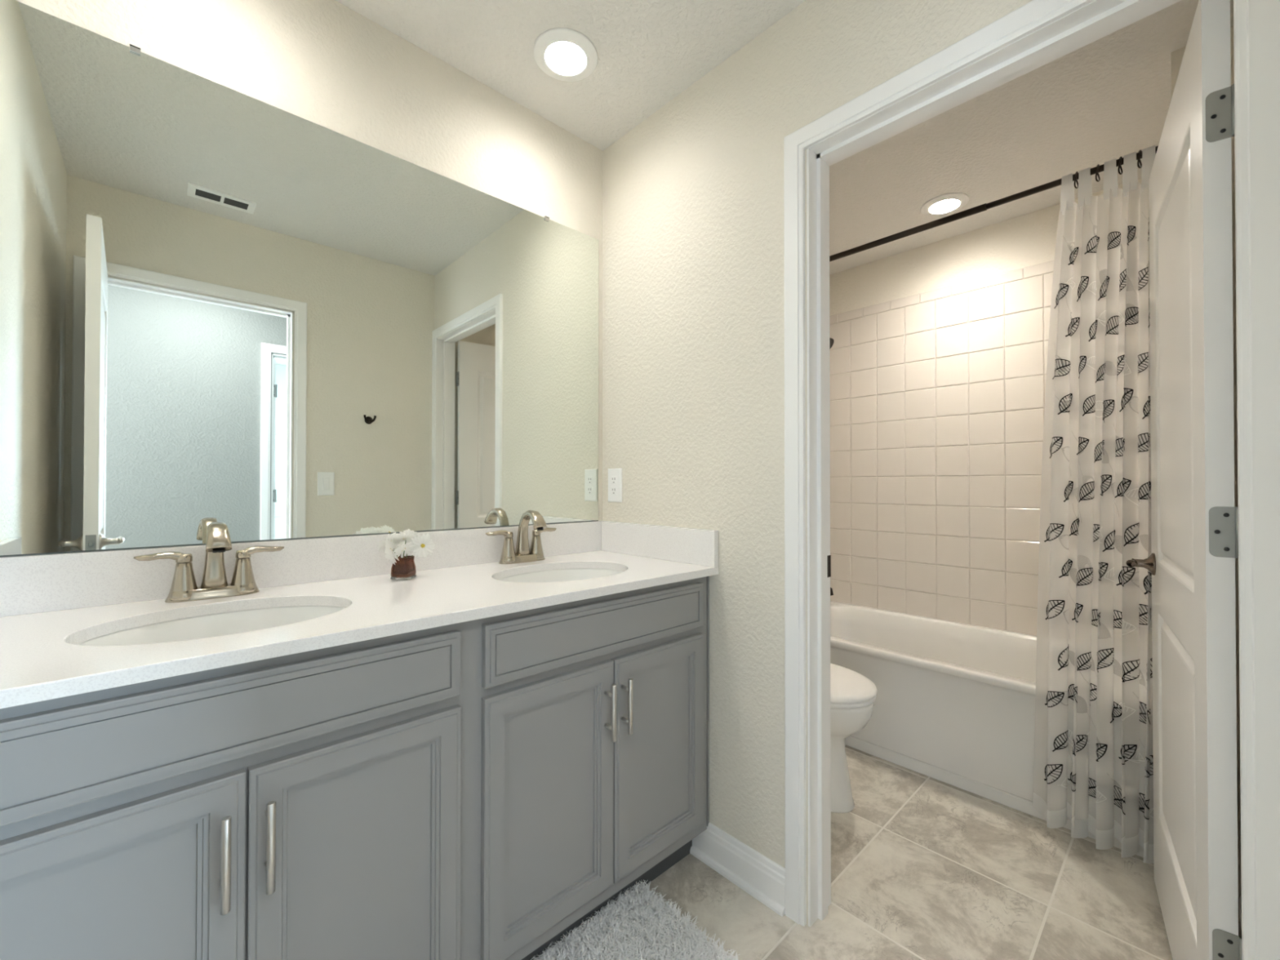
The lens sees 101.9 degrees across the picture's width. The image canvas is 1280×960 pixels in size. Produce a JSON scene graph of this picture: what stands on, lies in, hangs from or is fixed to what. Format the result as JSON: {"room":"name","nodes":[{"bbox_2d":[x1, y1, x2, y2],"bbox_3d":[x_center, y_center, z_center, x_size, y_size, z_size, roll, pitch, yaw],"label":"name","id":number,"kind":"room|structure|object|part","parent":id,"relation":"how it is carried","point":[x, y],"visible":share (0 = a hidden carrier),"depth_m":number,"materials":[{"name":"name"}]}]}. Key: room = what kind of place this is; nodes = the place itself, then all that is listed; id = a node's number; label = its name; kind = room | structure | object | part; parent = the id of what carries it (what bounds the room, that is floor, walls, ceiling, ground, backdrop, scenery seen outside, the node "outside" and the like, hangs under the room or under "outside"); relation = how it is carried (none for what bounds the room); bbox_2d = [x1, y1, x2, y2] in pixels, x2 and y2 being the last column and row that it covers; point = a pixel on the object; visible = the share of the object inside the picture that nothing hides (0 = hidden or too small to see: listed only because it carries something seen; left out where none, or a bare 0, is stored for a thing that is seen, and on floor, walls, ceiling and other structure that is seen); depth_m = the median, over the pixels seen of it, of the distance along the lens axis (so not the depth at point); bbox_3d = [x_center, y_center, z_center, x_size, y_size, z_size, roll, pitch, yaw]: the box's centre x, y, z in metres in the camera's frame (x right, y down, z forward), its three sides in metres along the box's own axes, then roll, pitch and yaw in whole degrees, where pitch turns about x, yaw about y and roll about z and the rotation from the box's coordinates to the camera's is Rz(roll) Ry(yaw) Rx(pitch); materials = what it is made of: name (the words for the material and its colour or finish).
{"room":"bathroom","nodes":[
{"label":"bathroom","id":0,"kind":"room"},
{"bbox_2d":[15,0,602,520],"bbox_3d":[-0.102,-0.049,2.116,3.530,2.440,0.120,0,-1,-43],"label":"wall","id":1,"kind":"structure","parent":0,"point":[323,63],"depth_m":1.44,"materials":[{"name":"beige paint"}]},
{"bbox_2d":[0,0,598,557],"bbox_3d":[-0.700,-0.388,1.471,1.481,1.078,0.010,0,-1,-43],"label":"wall mirror","id":2,"kind":"object","parent":1,"relation":"attached to","point":[219,303],"visible":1,"depth_m":1.24,"materials":[{"name":"clear glass"}]},
{"bbox_2d":[0,520,602,617],"bbox_3d":[-0.697,0.207,1.462,1.529,0.111,0.020,1,-1,-43],"label":"backsplash","id":3,"kind":"structure","parent":1,"relation":"attached to","point":[44,583],"depth_m":1.24,"materials":[{"name":"white stone"}]},
{"bbox_3d":[0.860,-0.124,2.928,0.763,1.764,0.009,0,-1,-43],"label":"tiled wall","id":4,"kind":"structure","parent":1,"relation":"attached to","visible":0},
{"bbox_2d":[829,337,834,349],"bbox_3d":[0.955,-0.761,2.860,0.080,0.137,0.226,0,-1,-43],"label":"shower fixture","id":5,"kind":"object","parent":4,"relation":"attached to","point":[831,340],"visible":0.09,"depth_m":2.80,"materials":[{"name":"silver metal"}]},
{"bbox_2d":[830,586,833,595],"bbox_3d":[0.959,0.588,2.857,0.060,0.080,0.219,0,-1,-43],"label":"tub spout","id":6,"kind":"object","parent":4,"relation":"attached to","point":[831,588],"visible":0.14,"depth_m":2.78,"materials":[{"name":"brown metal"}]},
{"bbox_2d":[335,0,1233,275],"bbox_3d":[1.330,-1.338,-0.231,4.700,0.100,5.520,0,-1,-43],"label":"ceiling","id":7,"kind":"structure","parent":0,"point":[1108,98],"depth_m":1.71,"materials":[{"name":"white paint"}]},
{"bbox_2d":[533,27,597,81],"bbox_3d":[-0.223,-1.265,1.558,0.191,0.018,0.191,0,-1,-43],"label":"recessed light","id":8,"kind":"object","parent":7,"relation":"in","point":[563,54],"visible":1,"depth_m":1.54,"materials":[{"name":"white plastic"}]},
{"bbox_2d":[920,192,968,216],"bbox_3d":[1.397,-1.257,2.384,0.191,0.018,0.191,0,-1,-43],"label":"recessed light","id":9,"kind":"object","parent":7,"relation":"in","point":[948,203],"visible":1,"depth_m":2.36,"materials":[{"name":"white plastic"}]},
{"bbox_2d":[602,0,1032,924],"bbox_3d":[0.461,-0.054,1.427,0.110,2.440,1.656,0,-1,-43],"label":"wall","id":10,"kind":"structure","parent":0,"point":[693,215],"depth_m":1.55,"materials":[{"name":"beige paint"}]},
{"bbox_2d":[608,468,622,502],"bbox_3d":[-0.095,0.020,1.933,0.009,0.125,0.077,0,-1,-43],"label":"wall outlet","id":11,"kind":"object","parent":10,"relation":"attached to","point":[615,475],"visible":1,"depth_m":1.93,"materials":[{"name":"white plastic"}]},
{"bbox_2d":[610,486,617,494],"bbox_3d":[-0.097,0.040,1.931,0.003,0.029,0.033,0,-1,-43],"label":"receptacle","id":12,"kind":"object","parent":11,"relation":"attached to","point":[613,489],"depth_m":1.93,"materials":[{"name":"grey plastic"}]},
{"bbox_2d":[610,475,617,484],"bbox_3d":[-0.097,0.000,1.931,0.003,0.029,0.033,0,-1,-43],"label":"receptacle","id":13,"kind":"object","parent":11,"relation":"attached to","point":[613,478],"depth_m":1.93,"materials":[{"name":"grey plastic"}]},
{"bbox_2d":[689,822,785,916],"bbox_3d":[0.267,1.110,1.524,0.026,0.112,0.357,0,-1,-43],"label":"baseboard","id":14,"kind":"structure","parent":10,"relation":"attached to","point":[755,873],"depth_m":1.49,"materials":[{"name":"white wood"}]},
{"bbox_2d":[827,555,831,577],"bbox_3d":[0.518,0.238,1.427,0.027,0.060,0.002,0,-1,-43],"label":"strike plate","id":15,"kind":"object","parent":10,"relation":"attached to","point":[828,556],"visible":0.73,"depth_m":1.43,"materials":[{"name":"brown metal"}]},
{"bbox_2d":[806,0,1243,959],"bbox_3d":[0.742,0.140,1.125,0.113,2.046,0.763,0,-1,-43],"label":"trim","id":16,"kind":"structure","parent":10,"relation":"attached to","point":[1098,19],"depth_m":1.37,"materials":[{"name":"white wood"}]},
{"bbox_2d":[783,0,1279,959],"bbox_3d":[0.688,0.115,1.091,0.015,2.096,0.861,0,-1,-43],"label":"trim","id":17,"kind":"structure","parent":10,"relation":"attached to","point":[1257,22],"depth_m":0.81,"materials":[{"name":"white wood"}]},
{"bbox_2d":[1125,0,1241,959],"bbox_3d":[1.260,0.134,1.204,0.157,2.025,0.752,0,-1,39],"label":"door","id":18,"kind":"structure","parent":10,"relation":"in","point":[1191,563],"depth_m":1.00,"materials":[{"name":"white paint"}]},
{"bbox_3d":[1.415,0.237,1.469,0.061,0.062,0.083,0,-1,39],"label":"handle","id":19,"kind":"part","parent":18,"relation":"part of","materials":[{"name":"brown metal"}]},
{"bbox_2d":[644,745,1241,959],"bbox_3d":[1.328,1.212,-0.253,4.700,0.120,5.520,0,-1,-43],"label":"floor","id":20,"kind":"structure","parent":0,"point":[923,867],"depth_m":1.47,"materials":[{"name":"tile"}]},
{"bbox_2d":[0,576,709,959],"bbox_3d":[-0.503,0.725,1.250,1.528,0.877,0.587,0,-1,-43],"label":"vanity cabinet","id":21,"kind":"object","parent":20,"relation":"on","point":[480,788],"visible":0.96,"depth_m":0.93,"materials":[{"name":"grey paint"}]},
{"bbox_3d":[-0.742,0.734,0.691,0.343,0.564,0.020,1,-1,-43],"label":"door","id":22,"kind":"part","parent":21,"relation":"part of","materials":[{"name":"grey paint"}]},
{"bbox_3d":[-0.616,0.565,0.770,0.012,0.137,0.038,1,-1,-43],"label":"handle","id":23,"kind":"part","parent":21,"relation":"part of","materials":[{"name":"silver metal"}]},
{"bbox_3d":[-0.615,0.366,0.812,0.688,0.127,0.020,1,-1,-43],"label":"drawer","id":24,"kind":"part","parent":21,"relation":"part of","materials":[{"name":"grey paint"}]},
{"bbox_3d":[-0.576,0.565,0.808,0.012,0.137,0.038,1,-1,-43],"label":"handle","id":25,"kind":"part","parent":21,"relation":"part of","materials":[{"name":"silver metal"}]},
{"bbox_3d":[-0.488,0.737,0.928,0.343,0.564,0.020,1,-1,-43],"label":"door","id":26,"kind":"part","parent":21,"relation":"part of","materials":[{"name":"grey paint"}]},
{"bbox_2d":[0,520,718,708],"bbox_3d":[-0.511,0.216,1.263,1.529,0.134,0.563,0,-1,-43],"label":"countertop","id":27,"kind":"structure","parent":21,"relation":"on","point":[51,604],"depth_m":1.10,"materials":[{"name":"white stone"}]},
{"bbox_2d":[133,522,284,602],"bbox_3d":[-0.947,0.175,1.154,0.187,0.168,0.186,0,0,2],"label":"faucet","id":28,"kind":"object","parent":27,"relation":"on","point":[214,584],"visible":1,"depth_m":1.13,"materials":[{"name":"silver metal"}]},
{"bbox_3d":[-1.007,0.166,1.099,0.092,0.027,0.028,1,-1,-43],"label":"lever","id":29,"kind":"part","parent":28,"relation":"part of","materials":[{"name":"silver metal"}]},
{"bbox_3d":[-0.984,0.217,1.120,0.053,0.076,0.053,1,-1,-43],"label":"handle post","id":30,"kind":"part","parent":28,"relation":"part of","materials":[{"name":"silver metal"}]},
{"bbox_3d":[-0.913,0.166,1.119,0.049,0.151,0.138,1,-1,-43],"label":"spout","id":31,"kind":"part","parent":28,"relation":"part of","materials":[{"name":"silver metal"}]},
{"bbox_3d":[-0.910,0.217,1.190,0.053,0.076,0.053,1,-1,-43],"label":"handle post","id":32,"kind":"part","parent":28,"relation":"part of","materials":[{"name":"silver metal"}]},
{"bbox_3d":[-0.886,0.167,1.212,0.092,0.027,0.028,1,-1,-43],"label":"lever","id":33,"kind":"part","parent":28,"relation":"part of","materials":[{"name":"silver metal"}]},
{"bbox_2d":[76,605,344,646],"bbox_3d":[-0.782,0.355,0.985,0.458,0.148,0.345,0,-1,-43],"label":"sink","id":34,"kind":"object","parent":27,"relation":"in","point":[223,624],"visible":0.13,"depth_m":1.09,"materials":[{"name":"white ceramic"}]},
{"bbox_2d":[390,555,416,580],"bbox_3d":[-0.628,0.233,1.379,0.051,0.058,0.051,0,0,9],"label":"bud vase","id":35,"kind":"object","parent":27,"relation":"on","point":[404,569],"visible":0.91,"depth_m":1.36,"materials":[{"name":"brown glass"}]},
{"bbox_2d":[377,532,399,551],"bbox_3d":[-0.656,0.181,1.359,0.060,0.089,0.049,0,-1,-43],"label":"daisy","id":36,"kind":"object","parent":35,"relation":"on","point":[382,544],"visible":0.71,"depth_m":1.35,"materials":[{"name":"white plant"}]},
{"bbox_2d":[384,537,399,564],"bbox_3d":[-0.639,0.187,1.343,0.025,0.078,0.070,0,0,-2],"label":"daisy","id":37,"kind":"object","parent":35,"relation":"on","point":[389,545],"visible":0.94,"depth_m":1.33,"materials":[{"name":"white plant"}]},
{"bbox_2d":[393,541,413,557],"bbox_3d":[-0.615,0.191,1.346,0.046,0.069,0.054,0,0,7],"label":"daisy","id":38,"kind":"object","parent":35,"relation":"on","point":[402,549],"visible":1,"depth_m":1.34,"materials":[{"name":"white plant"}]},
{"bbox_2d":[392,533,416,544],"bbox_3d":[-0.621,0.182,1.373,0.062,0.088,0.054,0,-1,-16],"label":"daisy","id":39,"kind":"object","parent":35,"relation":"in","point":[405,537],"visible":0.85,"depth_m":1.37,"materials":[{"name":"white plant"}]},
{"bbox_2d":[399,528,417,557],"bbox_3d":[-0.626,0.179,1.413,0.056,0.094,0.050,0,-1,18],"label":"daisy","id":40,"kind":"object","parent":35,"relation":"on","point":[408,531],"visible":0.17,"depth_m":1.40,"materials":[{"name":"white plant"}]},
{"bbox_2d":[408,533,435,557],"bbox_3d":[-0.583,0.184,1.376,0.075,0.085,0.036,0,-1,-18],"label":"daisy","id":41,"kind":"object","parent":35,"relation":"on","point":[423,545],"visible":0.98,"depth_m":1.37,"materials":[{"name":"white plant"}]},
{"bbox_2d":[485,510,556,564],"bbox_3d":[-0.380,0.180,1.683,0.187,0.168,0.186,0,0,2],"label":"faucet","id":42,"kind":"object","parent":27,"relation":"on","point":[522,553],"visible":1,"depth_m":1.66,"materials":[{"name":"silver metal"}]},
{"bbox_3d":[-0.441,0.171,1.628,0.092,0.027,0.028,1,-1,-43],"label":"lever","id":43,"kind":"part","parent":42,"relation":"part of","materials":[{"name":"silver metal"}]},
{"bbox_3d":[-0.418,0.222,1.649,0.053,0.076,0.053,1,-1,-43],"label":"handle post","id":44,"kind":"part","parent":42,"relation":"part of","materials":[{"name":"silver metal"}]},
{"bbox_3d":[-0.347,0.171,1.649,0.049,0.151,0.138,1,-1,-43],"label":"spout","id":45,"kind":"part","parent":42,"relation":"part of","materials":[{"name":"silver metal"}]},
{"bbox_3d":[-0.343,0.222,1.719,0.053,0.076,0.053,1,-1,-43],"label":"handle post","id":46,"kind":"part","parent":42,"relation":"part of","materials":[{"name":"silver metal"}]},
{"bbox_3d":[-0.320,0.172,1.741,0.092,0.027,0.028,1,-1,-43],"label":"lever","id":47,"kind":"part","parent":42,"relation":"part of","materials":[{"name":"silver metal"}]},
{"bbox_2d":[497,568,622,582],"bbox_3d":[-0.223,0.360,1.505,0.458,0.148,0.345,0,-1,-43],"label":"sink","id":48,"kind":"object","parent":27,"relation":"in","point":[575,574],"visible":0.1,"depth_m":1.66,"materials":[{"name":"white ceramic"}]},
{"bbox_3d":[-0.199,0.739,1.199,0.350,0.564,0.020,1,-1,-43],"label":"door","id":49,"kind":"part","parent":21,"relation":"part of","materials":[{"name":"grey paint"}]},
{"bbox_3d":[-0.070,0.371,1.321,0.698,0.130,0.020,1,-1,-43],"label":"drawer","id":50,"kind":"part","parent":21,"relation":"part of","materials":[{"name":"grey paint"}]},
{"bbox_3d":[-0.072,0.569,1.278,0.012,0.137,0.038,1,-1,-43],"label":"handle","id":51,"kind":"part","parent":21,"relation":"part of","materials":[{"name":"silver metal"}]},
{"bbox_3d":[-0.033,0.570,1.315,0.012,0.137,0.038,1,-1,-43],"label":"handle","id":52,"kind":"part","parent":21,"relation":"part of","materials":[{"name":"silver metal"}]},
{"bbox_3d":[0.059,0.741,1.440,0.348,0.564,0.020,1,-1,-43],"label":"door","id":53,"kind":"part","parent":21,"relation":"part of","materials":[{"name":"grey paint"}]},
{"bbox_2d":[530,879,739,959],"bbox_3d":[-0.124,1.143,1.033,0.840,0.037,0.543,0,-1,-43],"label":"bath mat","id":54,"kind":"object","parent":20,"relation":"on","point":[639,926],"visible":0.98,"depth_m":1.30,"materials":[{"name":"white fabric"}]},
{"bbox_2d":[830,662,877,813],"bbox_3d":[0.535,0.788,2.071,0.416,0.765,0.784,0,-1,-43],"label":"toilet","id":55,"kind":"object","parent":20,"relation":"on","point":[853,695],"visible":0.21,"depth_m":1.82,"materials":[{"name":"white ceramic"}]},
{"bbox_3d":[0.549,0.974,2.055,0.366,0.394,0.728,1,-1,-43],"label":"bowl","id":56,"kind":"part","parent":55,"relation":"part of","materials":[{"name":"white ceramic"}]},
{"bbox_3d":[0.627,0.765,1.974,0.372,0.016,0.509,1,-1,-43],"label":"seat","id":57,"kind":"part","parent":55,"relation":"part of","materials":[{"name":"white plastic"}]},
{"bbox_3d":[0.627,0.740,1.973,0.376,0.031,0.514,1,-1,-43],"label":"lid","id":58,"kind":"part","parent":55,"relation":"part of","materials":[{"name":"white plastic"}]},
{"bbox_2d":[830,600,1143,857],"bbox_3d":[1.369,0.950,2.366,0.771,0.448,1.493,0,-1,-43],"label":"bathtub","id":59,"kind":"object","parent":20,"relation":"on","point":[954,703],"visible":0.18,"depth_m":2.11,"materials":[{"name":"white ceramic"}]},
{"bbox_2d":[829,178,1141,315],"bbox_3d":[1.751,-0.043,2.633,0.117,2.440,1.656,0,-1,-43],"label":"wall","id":60,"kind":"structure","parent":0,"point":[1029,239],"depth_m":2.70,"materials":[{"name":"beige paint"}]},
{"bbox_2d":[829,260,1053,635],"bbox_3d":[1.656,-0.126,2.643,0.009,1.764,1.511,0,-1,-43],"label":"tiled wall","id":61,"kind":"structure","parent":60,"relation":"attached to","point":[937,397],"depth_m":2.71,"materials":[{"name":"beige tile"}]},
{"bbox_2d":[1170,26,1241,897],"bbox_3d":[1.926,-0.050,1.761,0.818,2.440,0.143,0,-1,-43],"label":"wall","id":62,"kind":"structure","parent":0,"point":[1177,55],"depth_m":1.45,"materials":[{"name":"beige paint"}]},
{"bbox_3d":[1.887,-0.132,1.830,0.763,1.764,0.009,0,-1,-43],"label":"tiled wall","id":63,"kind":"structure","parent":62,"relation":"attached to","visible":0},
{"bbox_2d":[829,146,1158,262],"bbox_3d":[1.106,-1.016,2.129,0.056,0.056,1.503,0,-1,-43],"label":"curtain rod","id":64,"kind":"object","parent":63,"relation":"attached to","point":[985,206],"visible":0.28,"depth_m":1.99,"materials":[{"name":"brown metal"}]},
{"bbox_2d":[1032,145,1155,863],"bbox_3d":[1.467,0.058,1.676,0.162,2.186,0.323,0,-1,-43],"label":"shower curtain","id":65,"kind":"object","parent":64,"relation":"hanging from","point":[1093,766],"visible":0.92,"depth_m":1.66,"materials":[{"name":"white fabric"}]},
{"bbox_3d":[0.701,-0.062,0.488,4.580,2.440,0.044,0,-1,-43],"label":"wall","id":66,"kind":"structure","parent":0,"visible":0},
{"bbox_2d":[1238,896,1241,930],"bbox_3d":[1.361,1.108,1.144,0.835,0.112,0.026,0,-1,-43],"label":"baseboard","id":67,"kind":"structure","parent":66,"relation":"attached to","point":[1240,897],"depth_m":1.40,"materials":[{"name":"white wood"}]}
]}

